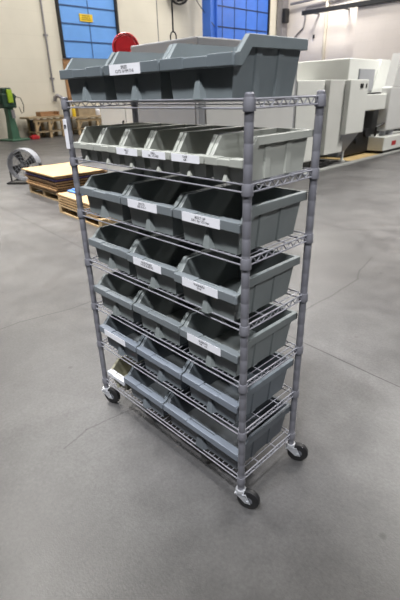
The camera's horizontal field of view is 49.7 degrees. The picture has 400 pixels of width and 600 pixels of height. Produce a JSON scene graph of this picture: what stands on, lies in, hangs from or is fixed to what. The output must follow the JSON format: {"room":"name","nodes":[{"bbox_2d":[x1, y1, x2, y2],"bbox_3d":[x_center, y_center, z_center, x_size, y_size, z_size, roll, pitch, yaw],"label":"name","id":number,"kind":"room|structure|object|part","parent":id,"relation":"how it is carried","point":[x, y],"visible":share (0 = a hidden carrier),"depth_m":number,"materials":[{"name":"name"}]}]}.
{"room":"factory workshop floor","nodes":[
{"label":"factory workshop floor","id":0,"kind":"room"},
{"bbox_2d":[0,0,277,138],"bbox_3d":[-6.136,-11.147,16.565,31.300,9.000,0.300,-24,34,-39],"label":"wall","id":1,"kind":"structure","parent":0,"point":[24,63],"depth_m":17.18,"materials":[{"name":"beige paint"}]},
{"bbox_2d":[40,0,54,91],"bbox_3d":[-6.038,-11.765,16.089,0.180,7.281,0.095,-24,34,-39],"label":"conduit","id":2,"kind":"object","parent":1,"relation":"attached to","point":[44,34],"visible":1,"depth_m":16.89,"materials":[{"name":"grey metal"}]},
{"bbox_2d":[53,94,61,101],"bbox_3d":[-5.772,-8.032,17.784,0.503,0.838,0.188,-2,26,-1],"label":"pipe","id":3,"kind":"object","parent":1,"relation":"attached to","point":[56,96],"visible":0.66,"depth_m":17.61,"materials":[{"name":"grey metal"}]},
{"bbox_2d":[62,59,71,100],"bbox_3d":[-5.339,-9.151,18.035,0.600,1.590,0.066,-24,34,-39],"label":"board","id":4,"kind":"object","parent":1,"relation":"attached to","point":[65,61],"visible":0.33,"depth_m":17.90,"materials":[{"name":"brown wood"}]},
{"bbox_2d":[54,0,119,58],"bbox_3d":[-4.572,-12.178,17.456,2.840,4.306,0.140,-24,34,-39],"label":"door","id":5,"kind":"structure","parent":1,"relation":"in","point":[87,28],"depth_m":17.82,"materials":[{"name":"metal"}]},
{"bbox_2d":[173,0,187,4],"bbox_3d":[-1.008,-14.193,19.936,0.969,1.013,0.786,-24,34,-39],"label":"wall fan","id":6,"kind":"object","parent":1,"relation":"attached to","point":[184,1],"visible":0.98,"depth_m":20.07,"materials":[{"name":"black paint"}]},
{"bbox_2d":[217,0,270,39],"bbox_3d":[2.220,-14.402,23.802,5.010,8.236,0.140,-24,34,-39],"label":"window","id":7,"kind":"structure","parent":1,"relation":"in","point":[235,18],"depth_m":23.50,"materials":[{"name":"glass"}]},
{"bbox_3d":[2.220,-14.402,23.802,5.010,8.200,0.140,-24,34,-39],"label":"frame","id":8,"kind":"part","parent":7,"relation":"part of","materials":[{"name":"metal"}]},
{"bbox_2d":[0,133,399,599],"bbox_3d":[2.933,-3.282,10.272,31.300,0.200,25.800,-24,34,-39],"label":"floor","id":9,"kind":"structure","parent":0,"point":[100,499],"depth_m":1.96,"materials":[{"name":"concrete"}]},
{"bbox_2d":[0,88,29,141],"bbox_3d":[-7.017,-6.930,16.148,0.900,1.800,0.973,16,31,32],"label":"grinder","id":10,"kind":"object","parent":9,"relation":"on","point":[7,98],"visible":1,"depth_m":15.96,"materials":[{"name":"green metal"}]},
{"bbox_3d":[-7.057,-6.107,16.446,0.900,0.060,0.760,16,31,32],"label":"plate","id":11,"kind":"part","parent":10,"relation":"part of","materials":[{"name":"green metal"}]},
{"bbox_2d":[7,148,41,183],"bbox_3d":[-3.278,-2.513,8.078,0.652,0.611,0.410,0,26,4],"label":"fan","id":12,"kind":"object","parent":9,"relation":"on","point":[14,170],"visible":0.81,"depth_m":8.02,"materials":[{"name":"grey metal"}]},
{"bbox_2d":[29,135,39,139],"bbox_3d":[-6.392,-6.295,16.696,0.320,0.150,0.240,-24,34,-39],"label":"box","id":13,"kind":"object","parent":9,"relation":"on","point":[32,137],"visible":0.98,"depth_m":16.61,"materials":[{"name":"plastic"}]},
{"bbox_2d":[19,115,64,136],"bbox_3d":[-6.168,-6.956,17.334,1.700,0.780,0.800,-24,34,-39],"label":"workbench","id":14,"kind":"object","parent":9,"relation":"on","point":[54,119],"visible":0.81,"depth_m":17.12,"materials":[{"name":"brown wood"}]},
{"bbox_3d":[-6.769,-6.837,17.200,0.100,0.710,0.100,-24,34,-39],"label":"leg","id":15,"kind":"part","parent":14,"relation":"part of","materials":[{"name":"brown wood"}]},
{"bbox_2d":[29,120,41,131],"bbox_3d":[-6.476,-6.869,17.025,0.220,0.415,0.520,-24,34,-39],"label":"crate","id":16,"kind":"object","parent":14,"relation":"on","point":[32,126],"visible":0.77,"depth_m":16.97,"materials":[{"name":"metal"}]},
{"bbox_3d":[-6.348,-6.662,16.810,0.100,0.710,0.100,-24,34,-39],"label":"leg","id":17,"kind":"part","parent":14,"relation":"part of","materials":[{"name":"brown wood"}]},
{"bbox_3d":[-6.378,-7.012,17.544,0.100,0.710,0.100,-24,34,-39],"label":"leg","id":18,"kind":"part","parent":14,"relation":"part of","materials":[{"name":"brown wood"}]},
{"bbox_2d":[28,129,62,132],"bbox_3d":[-6.164,-6.803,17.408,1.300,0.040,0.700,-24,34,-39],"label":"shelf","id":19,"kind":"object","parent":14,"relation":"attached to","point":[43,130],"depth_m":17.18,"materials":[{"name":"brown wood"}]},
{"bbox_2d":[36,111,59,115],"bbox_3d":[-6.052,-7.407,17.180,0.800,0.160,0.400,-24,34,-39],"label":"tray","id":20,"kind":"object","parent":14,"relation":"on","point":[45,113],"visible":1,"depth_m":17.23,"materials":[{"name":"brown wood"}]},
{"bbox_3d":[-5.957,-6.837,17.155,0.100,0.710,0.100,-24,34,-39],"label":"leg","id":21,"kind":"part","parent":14,"relation":"part of","materials":[{"name":"brown wood"}]},
{"bbox_3d":[-5.987,-7.188,17.889,0.100,0.710,0.100,-24,34,-39],"label":"leg","id":22,"kind":"part","parent":14,"relation":"part of","materials":[{"name":"brown wood"}]},
{"bbox_3d":[-5.565,-7.013,17.499,0.100,0.710,0.100,-24,34,-39],"label":"leg","id":23,"kind":"part","parent":14,"relation":"part of","materials":[{"name":"brown wood"}]},
{"bbox_2d":[29,185,58,201],"bbox_3d":[-2.181,-1.849,7.212,0.880,0.115,1.180,-22,32,-36],"label":"wooden pallet","id":24,"kind":"object","parent":9,"relation":"on","point":[45,193],"visible":0.13,"depth_m":6.97,"materials":[{"name":"brown wood"}]},
{"bbox_2d":[28,183,66,193],"bbox_3d":[-2.196,-1.919,7.183,0.880,0.036,1.170,-22,32,-36],"label":"plywood panel","id":25,"kind":"object","parent":24,"relation":"on","point":[28,183],"visible":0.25,"depth_m":6.81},
{"bbox_2d":[26,181,80,191],"bbox_3d":[-2.223,-1.947,7.162,0.880,0.036,1.170,-22,32,-36],"label":"plywood panel","id":26,"kind":"object","parent":25,"relation":"on","point":[29,182],"visible":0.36,"depth_m":6.71,"materials":[{"name":"brown wood"}]},
{"bbox_2d":[27,179,84,189],"bbox_3d":[-2.199,-1.975,7.137,0.880,0.036,1.170,-22,32,-36],"label":"plywood panel","id":27,"kind":"object","parent":26,"relation":"on","point":[30,180],"visible":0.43,"depth_m":6.67,"materials":[{"name":"brown wood"}]},
{"bbox_2d":[27,177,86,186],"bbox_3d":[-2.199,-2.015,7.137,0.880,0.036,1.170,-22,32,-36],"label":"plywood panel","id":28,"kind":"object","parent":27,"relation":"on","point":[81,182],"visible":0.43,"depth_m":6.65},
{"bbox_2d":[25,174,88,184],"bbox_3d":[-2.225,-2.043,7.116,0.880,0.036,1.170,-22,32,-36],"label":"plywood panel","id":29,"kind":"object","parent":28,"relation":"on","point":[30,176],"visible":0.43,"depth_m":6.69,"materials":[{"name":"brown wood"}]},
{"bbox_2d":[25,172,102,182],"bbox_3d":[-2.217,-2.079,7.108,0.880,0.036,1.170,-22,32,-36],"label":"plywood panel","id":30,"kind":"object","parent":29,"relation":"on","point":[27,173],"visible":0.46,"depth_m":6.71,"materials":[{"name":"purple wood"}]},
{"bbox_2d":[27,170,107,179],"bbox_3d":[-2.201,-2.111,7.091,0.880,0.036,1.170,-22,32,-36],"label":"plywood panel","id":31,"kind":"object","parent":30,"relation":"on","point":[105,171],"visible":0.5,"depth_m":6.73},
{"bbox_2d":[21,162,104,178],"bbox_3d":[-2.240,-2.123,7.043,0.880,0.030,1.240,-22,32,-36],"label":"plywood panel","id":32,"kind":"object","parent":31,"relation":"on","point":[60,170],"visible":0.89,"depth_m":6.89,"materials":[{"name":"beige wood"}]},
{"bbox_2d":[63,114,101,134],"bbox_3d":[-4.598,-7.625,18.732,2.450,0.700,0.800,-24,34,-39],"label":"workbench","id":33,"kind":"object","parent":9,"relation":"on","point":[90,119],"visible":0.39,"depth_m":18.09,"materials":[{"name":"brown wood"}]},
{"bbox_2d":[72,104,75,116],"bbox_3d":[-5.201,-7.797,17.771,0.150,0.470,0.150,-24,34,-39],"label":"spray bottle","id":34,"kind":"object","parent":33,"relation":"on","point":[73,109],"visible":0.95,"depth_m":17.75,"materials":[{"name":"yellow plastic"}]},
{"bbox_3d":[-5.045,-7.210,17.973,0.100,0.630,0.100,-24,34,-39],"label":"leg","id":35,"kind":"part","parent":33,"relation":"part of","materials":[{"name":"brown wood"}]},
{"bbox_2d":[75,108,95,115],"bbox_3d":[-4.913,-7.993,18.303,0.800,0.350,0.500,-24,34,-39],"label":"wooden crate","id":36,"kind":"object","parent":33,"relation":"on","point":[79,111],"visible":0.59,"depth_m":18.10,"materials":[{"name":"brown wood"}]},
{"bbox_2d":[59,204,120,226],"bbox_3d":[-1.225,-1.224,5.851,0.900,0.115,1.200,-21,32,-35],"label":"wooden pallet","id":37,"kind":"object","parent":9,"relation":"on","point":[63,209],"visible":0.12,"depth_m":5.46,"materials":[{"name":"brown wood"}]},
{"bbox_2d":[59,201,100,217],"bbox_3d":[-1.268,-1.299,5.835,0.860,0.036,1.090,-21,32,-35],"label":"plywood panel","id":38,"kind":"object","parent":37,"relation":"on","point":[60,202],"visible":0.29,"depth_m":5.68,"materials":[{"name":"brown wood"}]},
{"bbox_2d":[58,198,98,214],"bbox_3d":[-1.276,-1.334,5.826,0.860,0.036,1.100,-21,32,-35],"label":"plywood panel","id":39,"kind":"object","parent":38,"relation":"on","point":[59,199],"visible":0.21,"depth_m":5.68,"materials":[{"name":"brown wood"}]},
{"bbox_2d":[58,196,90,209],"bbox_3d":[-1.264,-1.361,5.797,0.860,0.036,1.110,-21,32,-35],"label":"plywood panel","id":40,"kind":"object","parent":39,"relation":"on","point":[62,198],"visible":0.18,"depth_m":5.65,"materials":[{"name":"brown wood"}]},
{"bbox_2d":[57,192,89,206],"bbox_3d":[-1.271,-1.396,5.788,0.860,0.036,1.120,-21,32,-35],"label":"plywood panel","id":41,"kind":"object","parent":40,"relation":"on","point":[67,195],"visible":0.18,"depth_m":5.70,"materials":[{"name":"beige wood"}]},
{"bbox_2d":[67,188,84,195],"bbox_3d":[-1.547,-1.521,5.965,0.420,0.050,0.400,-23,33,-38],"label":"wrap","id":42,"kind":"object","parent":41,"relation":"on","point":[72,190],"visible":0.27,"depth_m":5.91,"materials":[{"name":"blue plastic"}]},
{"bbox_2d":[100,103,132,172],"bbox_3d":[-1.200,-3.118,8.062,0.892,1.620,1.000,-24,34,-39],"label":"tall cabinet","id":43,"kind":"object","parent":9,"relation":"on","point":[108,116],"visible":0.16,"depth_m":7.71,"materials":[{"name":"grey metal"}]},
{"bbox_2d":[112,32,138,51],"bbox_3d":[-1.439,-4.098,9.049,0.530,2.545,0.430,-3,26,-4],"label":"hose reel","id":44,"kind":"object","parent":9,"relation":"on","point":[123,42],"visible":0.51,"depth_m":8.39,"materials":[{"name":"red metal"}]},
{"bbox_2d":[61,90,325,508],"bbox_3d":[-0.038,-0.042,1.769,0.408,1.449,1.015,-24,34,-39],"label":"wire shelving rack","id":45,"kind":"object","parent":9,"relation":"on","point":[247,497],"visible":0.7,"depth_m":1.51,"materials":[{"name":"metal"}]},
{"bbox_3d":[-0.503,-0.161,1.951,0.025,1.367,0.025,-24,34,-39],"label":"post","id":46,"kind":"part","parent":45,"relation":"part of","materials":[{"name":"grey metal"}]},
{"bbox_2d":[59,52,116,100],"bbox_3d":[-0.311,-0.831,1.622,0.319,0.147,0.281,-24,34,-39],"label":"storage bin","id":47,"kind":"object","parent":45,"relation":"on","point":[87,80],"visible":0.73,"depth_m":1.54,"materials":[{"name":"plastic"}]},
{"bbox_2d":[73,122,156,160],"bbox_3d":[-0.330,-0.648,1.760,0.336,0.118,0.142,-24,34,-39],"label":"storage bin","id":48,"kind":"object","parent":45,"relation":"on","point":[91,135],"visible":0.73,"depth_m":1.71,"materials":[{"name":"grey plastic"}]},
{"bbox_2d":[107,355,137,390],"bbox_3d":[-0.297,0.333,2.223,0.331,0.110,0.142,-24,34,-39],"label":"storage bin","id":49,"kind":"object","parent":45,"relation":"on","point":[120,369],"visible":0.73,"depth_m":2.18,"materials":[{"name":"beige plastic"}]},
{"bbox_2d":[94,270,151,321],"bbox_3d":[-0.264,-0.049,1.992,0.341,0.142,0.284,-24,34,-39],"label":"storage bin","id":50,"kind":"object","parent":45,"relation":"on","point":[118,295],"visible":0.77,"depth_m":1.97,"materials":[{"name":"grey plastic"}]},
{"bbox_2d":[88,219,162,273],"bbox_3d":[-0.265,-0.250,1.900,0.341,0.142,0.284,-24,34,-39],"label":"storage bin","id":51,"kind":"object","parent":45,"relation":"on","point":[112,244],"visible":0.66,"depth_m":1.88,"materials":[{"name":"grey plastic"}]},
{"bbox_2d":[99,313,151,361],"bbox_3d":[-0.259,0.138,2.081,0.342,0.142,0.284,-24,34,-39],"label":"storage bin","id":52,"kind":"object","parent":45,"relation":"on","point":[125,339],"visible":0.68,"depth_m":2.04,"materials":[{"name":"plastic"}]},
{"bbox_2d":[79,168,179,220],"bbox_3d":[-0.275,-0.447,1.801,0.341,0.142,0.284,-24,34,-39],"label":"storage bin","id":53,"kind":"object","parent":45,"relation":"on","point":[104,191],"visible":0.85,"depth_m":1.78,"materials":[{"name":"grey plastic"}]},
{"bbox_3d":[-0.269,-0.266,2.157,0.025,1.367,0.025,-24,34,-39],"label":"post","id":54,"kind":"part","parent":45,"relation":"part of","materials":[{"name":"grey metal"}]},
{"bbox_2d":[93,123,179,164],"bbox_3d":[-0.228,-0.606,1.666,0.336,0.118,0.142,-24,34,-39],"label":"storage bin","id":55,"kind":"object","parent":45,"relation":"on","point":[112,137],"visible":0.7,"depth_m":1.61,"materials":[{"name":"grey plastic"}]},
{"bbox_2d":[104,44,173,99],"bbox_3d":[-0.104,-0.745,1.429,0.321,0.147,0.281,-24,34,-39],"label":"storage bin","id":56,"kind":"object","parent":45,"relation":"on","point":[136,75],"visible":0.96,"depth_m":1.34,"materials":[{"name":"plastic"}]},
{"bbox_2d":[115,65,132,72],"bbox_3d":[-0.236,-0.716,1.338,0.001,0.019,0.095,-24,34,-39],"label":"print","id":57,"kind":"object","parent":56,"relation":"attached to","point":[118,68],"depth_m":1.34},
{"bbox_2d":[124,360,176,416],"bbox_3d":[-0.142,0.382,2.076,0.341,0.142,0.284,-24,34,-39],"label":"storage bin","id":58,"kind":"object","parent":45,"relation":"on","point":[153,395],"visible":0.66,"depth_m":2.04,"materials":[{"name":"plastic"}]},
{"bbox_2d":[116,124,207,167],"bbox_3d":[-0.127,-0.563,1.571,0.338,0.118,0.142,-24,34,-39],"label":"storage bin","id":59,"kind":"object","parent":45,"relation":"on","point":[135,140],"visible":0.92,"depth_m":1.52,"materials":[{"name":"grey plastic"}]},
{"bbox_2d":[136,332,196,389],"bbox_3d":[-0.055,0.222,1.893,0.341,0.142,0.284,-24,34,-39],"label":"storage bin","id":60,"kind":"object","parent":45,"relation":"on","point":[169,366],"visible":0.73,"depth_m":1.85,"materials":[{"name":"plastic"}]},
{"bbox_2d":[133,288,200,345],"bbox_3d":[-0.058,0.035,1.806,0.341,0.142,0.284,-24,34,-39],"label":"storage bin","id":61,"kind":"object","parent":45,"relation":"on","point":[164,317],"visible":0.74,"depth_m":1.78,"materials":[{"name":"grey plastic"}]},
{"bbox_2d":[127,233,213,293],"bbox_3d":[-0.066,-0.163,1.708,0.343,0.142,0.284,-24,34,-39],"label":"storage bin","id":62,"kind":"object","parent":45,"relation":"on","point":[156,262],"visible":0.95,"depth_m":1.69,"materials":[{"name":"grey plastic"}]},
{"bbox_2d":[121,174,236,235],"bbox_3d":[-0.072,-0.362,1.612,0.343,0.142,0.284,-24,34,-39],"label":"storage bin","id":63,"kind":"object","parent":45,"relation":"on","point":[151,204],"visible":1,"depth_m":1.59,"materials":[{"name":"grey plastic"}]},
{"bbox_3d":[-0.081,-0.679,1.470,0.329,0.007,0.914,-24,34,-39],"label":"shelf","id":64,"kind":"part","parent":45,"relation":"part of","materials":[{"name":"metal"}]},
{"bbox_2d":[142,125,240,172],"bbox_3d":[-0.024,-0.521,1.476,0.338,0.118,0.142,-24,34,-39],"label":"storage bin","id":65,"kind":"object","parent":45,"relation":"on","point":[162,143],"visible":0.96,"depth_m":1.43,"materials":[{"name":"grey plastic"}]},
{"bbox_3d":[-0.081,-0.673,1.473,0.334,0.026,0.919,-24,34,-39],"label":"shelf frame","id":66,"kind":"part","parent":45,"relation":"part of","materials":[{"name":"metal"}]},
{"bbox_3d":[-0.076,-0.484,1.564,0.334,0.026,0.919,-24,34,-39],"label":"shelf frame","id":67,"kind":"part","parent":45,"relation":"part of","materials":[{"name":"metal"}]},
{"bbox_3d":[-0.071,-0.293,1.655,0.334,0.026,0.919,-24,34,-39],"label":"shelf frame","id":68,"kind":"part","parent":45,"relation":"part of","materials":[{"name":"metal"}]},
{"bbox_3d":[-0.076,-0.490,1.561,0.329,0.007,0.914,-24,34,-39],"label":"shelf","id":69,"kind":"part","parent":45,"relation":"part of","materials":[{"name":"metal"}]},
{"bbox_3d":[-0.071,-0.298,1.653,0.329,0.007,0.914,-24,34,-39],"label":"shelf","id":70,"kind":"part","parent":45,"relation":"part of","materials":[{"name":"metal"}]},
{"bbox_3d":[-0.060,0.100,1.844,0.329,0.007,0.914,-24,34,-39],"label":"shelf","id":71,"kind":"part","parent":45,"relation":"part of","materials":[{"name":"metal"}]},
{"bbox_3d":[-0.065,-0.093,1.751,0.334,0.026,0.919,-24,34,-39],"label":"shelf frame","id":72,"kind":"part","parent":45,"relation":"part of","materials":[{"name":"metal"}]},
{"bbox_3d":[-0.065,-0.099,1.748,0.329,0.007,0.914,-24,34,-39],"label":"shelf","id":73,"kind":"part","parent":45,"relation":"part of","materials":[{"name":"metal"}]},
{"bbox_3d":[-0.060,0.106,1.846,0.334,0.026,0.919,-24,34,-39],"label":"shelf frame","id":74,"kind":"part","parent":45,"relation":"part of","materials":[{"name":"metal"}]},
{"bbox_3d":[-0.055,0.287,1.933,0.329,0.007,0.914,-24,34,-39],"label":"shelf","id":75,"kind":"part","parent":45,"relation":"part of","materials":[{"name":"metal"}]},
{"bbox_3d":[-0.054,0.292,1.936,0.334,0.026,0.919,-24,34,-39],"label":"shelf frame","id":76,"kind":"part","parent":45,"relation":"part of","materials":[{"name":"metal"}]},
{"bbox_3d":[-0.049,0.486,2.029,0.329,0.007,0.914,-24,34,-39],"label":"shelf","id":77,"kind":"part","parent":45,"relation":"part of","materials":[{"name":"metal"}]},
{"bbox_3d":[-0.049,0.492,2.031,0.334,0.026,0.919,-24,34,-39],"label":"shelf frame","id":78,"kind":"part","parent":45,"relation":"part of","materials":[{"name":"metal"}]},
{"bbox_2d":[171,126,270,177],"bbox_3d":[0.078,-0.479,1.382,0.338,0.118,0.142,-24,34,-39],"label":"storage bin","id":79,"kind":"object","parent":45,"relation":"on","point":[192,149],"visible":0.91,"depth_m":1.33,"materials":[{"name":"grey plastic"}]},
{"bbox_2d":[163,386,290,468],"bbox_3d":[0.111,0.487,1.843,0.341,0.142,0.426,-24,34,-39],"label":"storage bin","id":80,"kind":"object","parent":45,"relation":"on","point":[208,433],"visible":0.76,"depth_m":1.80,"materials":[{"name":"grey plastic"}]},
{"bbox_2d":[160,33,307,98],"bbox_3d":[0.096,-0.661,1.243,0.319,0.147,0.281,-24,34,-39],"label":"storage bin","id":81,"kind":"object","parent":45,"relation":"on","point":[263,65],"visible":1,"depth_m":1.16,"materials":[{"name":"plastic"}]},
{"bbox_2d":[174,246,299,320],"bbox_3d":[0.129,-0.075,1.512,0.343,0.142,0.284,-24,34,-39],"label":"storage bin","id":82,"kind":"object","parent":45,"relation":"on","point":[212,284],"visible":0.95,"depth_m":1.48,"materials":[{"name":"grey plastic"}]},
{"bbox_2d":[182,351,293,423],"bbox_3d":[0.148,0.307,1.704,0.341,0.142,0.284,-24,34,-39],"label":"storage bin","id":83,"kind":"object","parent":45,"relation":"on","point":[220,396],"visible":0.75,"depth_m":1.66,"materials":[{"name":"plastic"}]},
{"bbox_2d":[179,302,297,376],"bbox_3d":[0.143,0.121,1.615,0.343,0.142,0.284,-24,34,-39],"label":"storage bin","id":84,"kind":"object","parent":45,"relation":"on","point":[210,340],"visible":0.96,"depth_m":1.58,"materials":[{"name":"grey plastic"}]},
{"bbox_2d":[173,184,306,254],"bbox_3d":[0.132,-0.278,1.424,0.343,0.142,0.284,-24,34,-39],"label":"storage bin","id":85,"kind":"object","parent":45,"relation":"on","point":[211,218],"visible":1,"depth_m":1.38,"materials":[{"name":"grey plastic"}]},
{"bbox_3d":[0.139,0.105,1.357,0.025,1.367,0.025,-24,34,-39],"label":"post","id":86,"kind":"part","parent":45,"relation":"part of","materials":[{"name":"grey metal"}]},
{"bbox_2d":[204,128,313,182],"bbox_3d":[0.181,-0.436,1.288,0.336,0.118,0.142,-24,34,-39],"label":"storage bin","id":87,"kind":"object","parent":45,"relation":"on","point":[276,151],"visible":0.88,"depth_m":1.25,"materials":[{"name":"grey plastic"}]},
{"bbox_3d":[0.373,0.000,1.563,0.025,1.367,0.025,-24,34,-39],"label":"post","id":88,"kind":"part","parent":45,"relation":"part of","materials":[{"name":"grey metal"}]},
{"bbox_2d":[202,0,217,37],"bbox_3d":[0.489,-13.592,21.285,0.480,9.000,0.570,-24,34,-39],"label":"steel column","id":89,"kind":"structure","parent":9,"relation":"on","point":[209,7],"depth_m":21.08,"materials":[{"name":"blue metal"}]},
{"bbox_2d":[131,36,297,127],"bbox_3d":[0.322,-3.214,7.559,2.455,2.150,1.535,-24,34,-39],"label":"enclosure","id":90,"kind":"object","parent":9,"relation":"on","point":[282,117],"visible":0.17,"depth_m":6.66,"materials":[{"name":"grey metal"}]},
{"bbox_3d":[-0.552,-2.849,6.790,0.015,1.600,1.400,-24,34,-39],"label":"panel","id":91,"kind":"part","parent":90,"relation":"part of","materials":[{"name":"white metal"}]},
{"bbox_3d":[0.447,-2.877,6.675,1.000,1.700,0.015,-24,34,-39],"label":"panel","id":92,"kind":"part","parent":90,"relation":"part of","materials":[{"name":"white metal"}]},
{"bbox_3d":[1.251,-3.238,7.382,1.180,1.700,0.015,-24,34,-39],"label":"panel","id":93,"kind":"part","parent":90,"relation":"part of","materials":[{"name":"white metal"}]},
{"bbox_2d":[276,0,288,36],"bbox_3d":[4.851,-15.810,25.661,0.500,9.000,0.400,-24,34,-39],"label":"column","id":94,"kind":"structure","parent":9,"relation":"on","point":[281,27],"depth_m":25.23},
{"bbox_2d":[282,8,289,22],"bbox_3d":[4.951,-16.433,24.989,0.400,0.700,0.250,-24,34,-39],"label":"control box","id":95,"kind":"object","parent":94,"relation":"attached to","point":[285,11],"visible":1,"depth_m":24.88,"materials":[{"name":"black paint"}]},
{"bbox_2d":[309,160,329,167],"bbox_3d":[2.486,-2.814,8.940,0.685,0.136,0.297,-24,34,-39],"label":"coil","id":96,"kind":"object","parent":9,"relation":"on","point":[322,163],"visible":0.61,"depth_m":8.84,"materials":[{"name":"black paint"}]},
{"bbox_2d":[294,53,399,162],"bbox_3d":[2.726,-4.930,10.992,6.240,2.160,4.012,-24,34,-39],"label":"machine","id":97,"kind":"object","parent":9,"relation":"on","point":[362,95],"visible":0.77,"depth_m":9.74,"materials":[{"name":"white metal"}]},
{"bbox_3d":[1.494,-3.632,8.805,0.920,1.450,1.680,-24,34,-39],"label":"panel","id":98,"kind":"part","parent":97,"relation":"part of","materials":[{"name":"white metal"}]},
{"bbox_3d":[2.126,-3.924,9.280,0.720,1.375,1.780,-24,34,-39],"label":"panel","id":99,"kind":"part","parent":97,"relation":"part of","materials":[{"name":"white metal"}]},
{"bbox_3d":[3.138,-3.351,9.477,0.140,0.600,0.140,-24,34,-39],"label":"leg","id":100,"kind":"part","parent":97,"relation":"part of","materials":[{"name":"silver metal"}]},
{"bbox_3d":[3.993,-5.362,10.546,0.760,0.480,0.160,-24,34,-39],"label":"window panel","id":101,"kind":"part","parent":97,"relation":"part of","materials":[{"name":"grey metal"}]},
{"bbox_3d":[3.744,-4.516,9.871,1.460,0.330,0.460,-24,34,-39],"label":"arm","id":102,"kind":"part","parent":97,"relation":"part of","materials":[{"name":"white metal"}]},
{"bbox_2d":[296,149,399,175],"bbox_3d":[4.085,-3.339,10.052,6.300,0.035,0.130,-24,34,-39],"label":"channel","id":103,"kind":"object","parent":9,"relation":"on","point":[398,150],"visible":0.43,"depth_m":9.38,"materials":[{"name":"metal"}]},
{"bbox_2d":[320,152,376,160],"bbox_3d":[3.781,-3.502,10.435,1.950,0.012,0.850,-24,34,-39],"label":"board","id":104,"kind":"object","parent":9,"relation":"on","point":[360,155],"visible":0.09,"depth_m":10.13,"materials":[{"name":"beige wood"}]},
{"bbox_2d":[364,122,399,153],"bbox_3d":[4.763,-4.188,10.986,1.823,0.725,0.655,-24,34,-39],"label":"tank","id":105,"kind":"object","parent":9,"relation":"on","point":[381,142],"visible":0.76,"depth_m":10.50,"materials":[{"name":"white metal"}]},
{"bbox_3d":[4.780,-4.085,11.054,1.780,0.320,0.650,-24,34,-39],"label":"tank","id":106,"kind":"part","parent":105,"relation":"part of","materials":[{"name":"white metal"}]},
{"bbox_2d":[287,0,358,61],"bbox_3d":[13.950,-12.339,17.889,0.300,9.000,25.500,-24,34,-39],"label":"wall","id":107,"kind":"structure","parent":0,"point":[341,25],"depth_m":24.21,"materials":[{"name":"paint"}]},
{"bbox_2d":[294,0,337,37],"bbox_3d":[6.956,-15.117,24.037,0.130,2.652,4.132,-24,34,-39],"label":"conduit","id":108,"kind":"object","parent":107,"relation":"attached to","point":[331,0],"visible":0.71,"depth_m":24.22,"materials":[{"name":"grey metal"}]},
{"bbox_2d":[321,0,328,59],"bbox_3d":[6.974,-15.094,24.044,0.180,9.000,0.180,-24,34,-39],"label":"pipe","id":109,"kind":"object","parent":107,"relation":"attached to","point":[327,3],"visible":0.48,"depth_m":24.09,"materials":[{"name":"white metal"}]},
{"bbox_2d":[290,0,313,5],"bbox_3d":[6.755,-16.410,23.332,4.357,0.340,0.168,22,34,40],"label":"pipe","id":110,"kind":"object","parent":109,"relation":"attached to","point":[301,1],"visible":1,"depth_m":24.32,"materials":[{"name":"white metal"}]},
{"bbox_2d":[302,0,398,15],"bbox_3d":[8.628,-14.801,21.576,1.076,0.200,7.600,-24,34,-39],"label":"cable tray","id":111,"kind":"object","parent":107,"relation":"attached to","point":[317,11],"visible":1,"depth_m":22.09,"materials":[{"name":"metal"}]},
{"bbox_2d":[352,0,399,60],"bbox_3d":[9.766,-13.707,20.988,0.900,9.000,4.200,-24,34,-39],"label":"wall","id":112,"kind":"structure","parent":0,"point":[377,30],"depth_m":21.51,"materials":[{"name":"paint"}]},
{"bbox_3d":[2.703,-11.577,6.298,31.300,0.200,25.800,-24,34,-39],"label":"ceiling","id":113,"kind":"structure","parent":0,"visible":0},
{"bbox_2d":[156,0,158,41],"bbox_3d":[-0.739,-7.141,5.399,0.014,6.850,0.012,-24,34,-39],"label":"cable","id":114,"kind":"object","parent":113,"relation":"hanging from","point":[156,0],"visible":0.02,"depth_m":6.73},
{"bbox_2d":[170,0,176,39],"bbox_3d":[-0.506,-7.178,5.418,0.112,6.810,0.026,-1,26,1],"label":"hook","id":115,"kind":"object","parent":113,"relation":"hanging from","point":[171,0],"visible":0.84,"depth_m":6.77,"materials":[{"name":"metal"}]},
{"bbox_3d":[-0.508,-7.242,5.388,0.024,6.670,0.024,9,28,21],"label":"rod","id":116,"kind":"part","parent":115,"relation":"part of","materials":[{"name":"metal"}]}
]}

